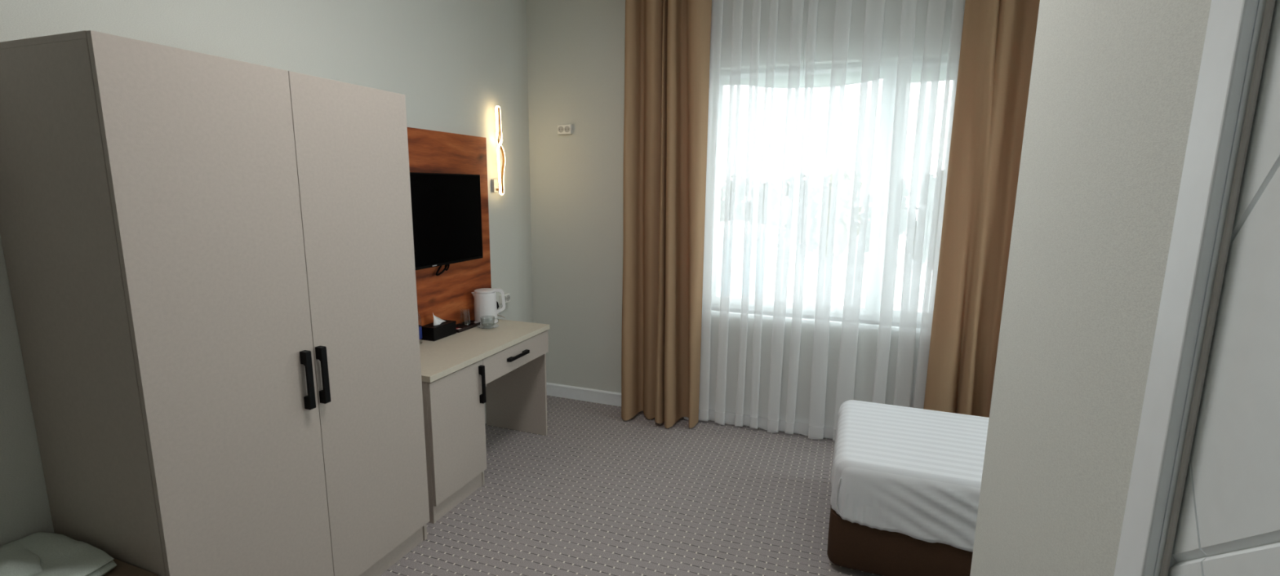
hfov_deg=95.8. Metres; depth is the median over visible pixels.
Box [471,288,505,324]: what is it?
kettle
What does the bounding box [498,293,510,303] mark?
double socket
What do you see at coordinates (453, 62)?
wall
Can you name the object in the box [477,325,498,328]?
saucer
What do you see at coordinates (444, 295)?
wall panel
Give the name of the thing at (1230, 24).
trim
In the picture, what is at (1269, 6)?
trim
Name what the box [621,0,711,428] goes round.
curtain
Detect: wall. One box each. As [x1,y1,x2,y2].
[0,0,533,546]
[525,0,625,393]
[969,0,1211,575]
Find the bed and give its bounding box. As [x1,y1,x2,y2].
[826,400,989,575]
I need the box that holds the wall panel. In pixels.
[407,127,491,325]
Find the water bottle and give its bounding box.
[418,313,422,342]
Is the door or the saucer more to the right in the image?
the door
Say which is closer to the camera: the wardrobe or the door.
the door
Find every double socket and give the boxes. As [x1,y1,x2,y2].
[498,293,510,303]
[557,124,572,134]
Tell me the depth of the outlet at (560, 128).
4.12 m
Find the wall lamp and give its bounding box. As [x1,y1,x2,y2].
[491,106,505,195]
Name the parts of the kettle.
lid, handle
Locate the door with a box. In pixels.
[1168,0,1279,575]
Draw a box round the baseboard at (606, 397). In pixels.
[546,382,832,439]
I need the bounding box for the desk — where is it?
[419,319,549,524]
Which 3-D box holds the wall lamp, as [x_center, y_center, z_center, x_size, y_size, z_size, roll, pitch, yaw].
[-0.942,-0.910,3.855,0.070,0.575,0.087,4,11,20]
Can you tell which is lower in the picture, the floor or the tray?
the floor
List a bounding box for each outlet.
[558,126,563,132]
[564,126,569,132]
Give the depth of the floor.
2.99 m
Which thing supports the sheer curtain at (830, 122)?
hanging from the track
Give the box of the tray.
[456,320,480,333]
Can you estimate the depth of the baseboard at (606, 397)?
4.42 m
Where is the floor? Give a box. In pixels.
[379,395,882,575]
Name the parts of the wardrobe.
panel, door, handle, handle, door, panel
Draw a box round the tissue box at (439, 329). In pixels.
[421,313,456,341]
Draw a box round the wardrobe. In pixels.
[0,30,429,575]
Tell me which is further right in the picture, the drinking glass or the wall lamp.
the wall lamp
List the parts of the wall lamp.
plate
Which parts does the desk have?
door, handle, drawer, panel, handle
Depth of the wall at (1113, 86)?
0.80 m
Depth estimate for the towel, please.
1.65 m
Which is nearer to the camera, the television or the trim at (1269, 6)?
the trim at (1269, 6)
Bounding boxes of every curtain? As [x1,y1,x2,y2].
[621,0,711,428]
[684,0,965,439]
[923,0,1039,417]
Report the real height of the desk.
0.750 m
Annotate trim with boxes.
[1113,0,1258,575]
[1160,0,1275,575]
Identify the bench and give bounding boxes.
[102,558,157,575]
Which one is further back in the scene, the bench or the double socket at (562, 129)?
the double socket at (562, 129)
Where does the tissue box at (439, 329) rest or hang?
on the desk
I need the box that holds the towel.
[0,532,116,575]
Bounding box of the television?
[409,172,483,275]
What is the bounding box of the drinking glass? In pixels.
[459,308,471,326]
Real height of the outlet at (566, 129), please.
0.043 m
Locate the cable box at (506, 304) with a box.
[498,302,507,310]

